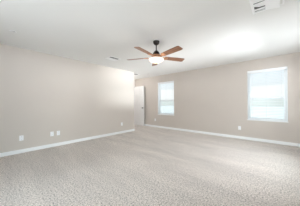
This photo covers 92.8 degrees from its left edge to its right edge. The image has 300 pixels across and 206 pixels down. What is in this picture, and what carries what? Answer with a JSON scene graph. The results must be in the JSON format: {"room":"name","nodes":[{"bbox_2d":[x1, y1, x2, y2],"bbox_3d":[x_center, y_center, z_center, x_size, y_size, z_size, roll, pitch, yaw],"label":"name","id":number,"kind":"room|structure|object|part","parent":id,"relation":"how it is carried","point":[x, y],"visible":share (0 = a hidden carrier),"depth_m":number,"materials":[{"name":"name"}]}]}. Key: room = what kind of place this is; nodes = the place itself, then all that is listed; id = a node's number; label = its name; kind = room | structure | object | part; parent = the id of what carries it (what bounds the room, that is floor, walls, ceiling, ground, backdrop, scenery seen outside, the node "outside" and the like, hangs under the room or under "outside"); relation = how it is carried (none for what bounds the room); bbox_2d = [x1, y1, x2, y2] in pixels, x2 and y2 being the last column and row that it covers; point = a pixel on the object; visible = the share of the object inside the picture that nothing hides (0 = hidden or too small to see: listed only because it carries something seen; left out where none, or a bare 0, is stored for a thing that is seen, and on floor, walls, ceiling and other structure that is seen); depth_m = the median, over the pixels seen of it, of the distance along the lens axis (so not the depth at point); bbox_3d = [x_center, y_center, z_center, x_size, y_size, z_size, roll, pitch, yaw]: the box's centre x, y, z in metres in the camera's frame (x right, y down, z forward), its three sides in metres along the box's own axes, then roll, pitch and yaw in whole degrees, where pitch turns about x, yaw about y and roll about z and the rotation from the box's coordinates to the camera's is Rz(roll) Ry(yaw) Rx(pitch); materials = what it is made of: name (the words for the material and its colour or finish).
{"room":"empty bedroom","nodes":[
{"label":"empty bedroom","id":0,"kind":"room"},
{"bbox_2d":[0,44,133,152],"bbox_3d":[-2.259,-0.059,4.252,0.120,2.440,4.682,0,0,42],"label":"wall","id":1,"kind":"structure","parent":0,"point":[41,94],"depth_m":3.86,"materials":[{"name":"beige paint"}]},
{"bbox_2d":[0,129,134,156],"bbox_3d":[-2.696,1.122,4.649,1.344,0.084,4.696,0,0,42],"label":"baseboard","id":2,"kind":"structure","parent":1,"relation":"attached to","point":[130,130],"depth_m":3.85,"materials":[{"name":"white paint"}]},
{"bbox_2d":[0,125,299,205],"bbox_3d":[-1.013,1.214,4.010,8.450,0.120,6.270,0,0,42],"label":"floor","id":3,"kind":"structure","parent":0,"point":[146,165],"depth_m":2.34,"materials":[{"name":"beige carpet"}]},
{"bbox_2d":[0,0,299,79],"bbox_3d":[-1.026,-1.346,4.020,8.450,0.120,6.270,0,0,42],"label":"ceiling","id":4,"kind":"structure","parent":0,"point":[210,33],"depth_m":2.56,"materials":[{"name":"white paint"}]},
{"bbox_2d":[105,56,119,60],"bbox_3d":[-1.067,-1.277,4.123,0.290,0.017,0.340,0,0,42],"label":"ceiling vent","id":5,"kind":"object","parent":4,"relation":"in","point":[109,57],"visible":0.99,"depth_m":4.10,"materials":[{"name":"white metal"}]},
{"bbox_2d":[128,40,183,65],"bbox_3d":[0.129,-1.026,2.973,1.277,0.540,1.263,0,0,42],"label":"ceiling fan","id":6,"kind":"object","parent":4,"relation":"hanging from","point":[156,58],"visible":1,"depth_m":2.91,"materials":[{"name":"brown wood"}]},
{"bbox_3d":[-0.106,-0.965,2.659,0.142,0.006,0.477,14,8,33],"label":"blade","id":7,"kind":"part","parent":6,"relation":"part of","materials":[{"name":"brown wood"}]},
{"bbox_3d":[0.134,-0.893,3.008,0.318,0.081,0.318,0,0,42],"label":"lamp shade","id":8,"kind":"part","parent":6,"relation":"part of","materials":[{"name":"white glass"}]},
{"bbox_3d":[0.392,-0.967,2.673,0.142,0.006,0.477,15,-9,-37],"label":"blade","id":9,"kind":"part","parent":6,"relation":"part of","materials":[{"name":"brown wood"}]},
{"bbox_3d":[0.533,-0.966,3.151,0.477,0.006,0.142,0,-12,-20],"label":"blade","id":10,"kind":"part","parent":6,"relation":"part of","materials":[{"name":"brown wood"}]},
{"bbox_2d":[249,0,283,13],"bbox_3d":[1.504,-1.289,1.838,0.334,0.034,0.395,0,0,42],"label":"ceiling vent","id":11,"kind":"object","parent":4,"relation":"in","point":[257,6],"visible":1,"depth_m":1.87,"materials":[{"name":"white metal"}]},
{"bbox_3d":[1.553,-1.289,1.815,0.144,0.032,0.365,0,0,42],"label":"deflector panel","id":12,"kind":"part","parent":11,"relation":"part of","materials":[{"name":"white metal"}]},
{"bbox_2d":[135,52,299,143],"bbox_3d":[1.009,-0.067,6.306,8.450,2.440,0.150,0,0,42],"label":"wall","id":13,"kind":"structure","parent":0,"point":[214,99],"depth_m":4.88,"materials":[{"name":"beige paint"}]},
{"bbox_2d":[158,81,173,115],"bbox_3d":[0.750,-0.206,6.521,0.905,1.508,0.161,0,0,42],"label":"window","id":14,"kind":"structure","parent":13,"relation":"in","point":[159,86],"depth_m":6.79,"materials":[{"name":"white plastic"}]},
{"bbox_2d":[158,81,173,114],"bbox_3d":[0.726,-0.217,6.494,0.857,1.470,0.072,0,0,42],"label":"window blind","id":15,"kind":"object","parent":14,"relation":"attached to","point":[170,105],"visible":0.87,"depth_m":6.38,"materials":[{"name":"white plastic"}]},
{"bbox_2d":[144,124,299,146],"bbox_3d":[1.604,1.106,5.671,6.430,0.084,0.014,0,0,42],"label":"baseboard","id":16,"kind":"structure","parent":13,"relation":"attached to","point":[187,130],"depth_m":4.65,"materials":[{"name":"white paint"}]},
{"bbox_2d":[247,66,288,122],"bbox_3d":[3.398,-0.228,4.178,0.920,1.508,0.161,0,0,42],"label":"window","id":17,"kind":"structure","parent":13,"relation":"in","point":[285,97],"depth_m":4.12,"materials":[{"name":"white plastic"}]},
{"bbox_2d":[248,67,286,120],"bbox_3d":[3.374,-0.239,4.150,0.872,1.470,0.072,0,0,42],"label":"window blind","id":18,"kind":"object","parent":17,"relation":"attached to","point":[281,68],"visible":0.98,"depth_m":4.13,"materials":[{"name":"white plastic"}]},
{"bbox_3d":[3.382,0.486,4.154,0.872,0.020,0.048,0,0,42],"label":"rail","id":19,"kind":"part","parent":18,"relation":"part of","materials":[{"name":"white plastic"}]},
{"bbox_3d":[3.441,-0.523,4.229,0.826,0.848,0.018,0,0,42],"label":"sash","id":20,"kind":"part","parent":17,"relation":"part of","materials":[{"name":"glass"}]},
{"bbox_3d":[3.430,0.151,4.211,0.826,0.640,0.018,0,0,42],"label":"sash","id":21,"kind":"part","parent":17,"relation":"part of","materials":[{"name":"white glass"}]},
{"bbox_3d":[3.385,0.513,4.156,0.920,0.026,0.111,0,0,42],"label":"sill","id":22,"kind":"part","parent":17,"relation":"part of","materials":[{"name":"white paint"}]},
{"bbox_3d":[-1.276,-0.052,7.369,0.120,2.440,1.288,0,0,42],"label":"wall","id":23,"kind":"structure","parent":0,"visible":0},
{"bbox_2d":[134,86,143,125],"bbox_3d":[-0.592,0.144,7.460,0.778,2.018,0.167,0,0,42],"label":"door","id":24,"kind":"structure","parent":23,"relation":"in","point":[139,90],"depth_m":7.41,"materials":[{"name":"white paint"}]},
{"label":"outside","id":25,"kind":"structure","parent":0,"visible":0},
{"bbox_2d":[161,106,283,118],"bbox_3d":[10.141,1.579,18.156,90.000,0.050,110.000,0,0,42],"label":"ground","id":26,"kind":"structure","parent":25,"point":[273,111],"depth_m":25.61,"materials":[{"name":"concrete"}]}
]}

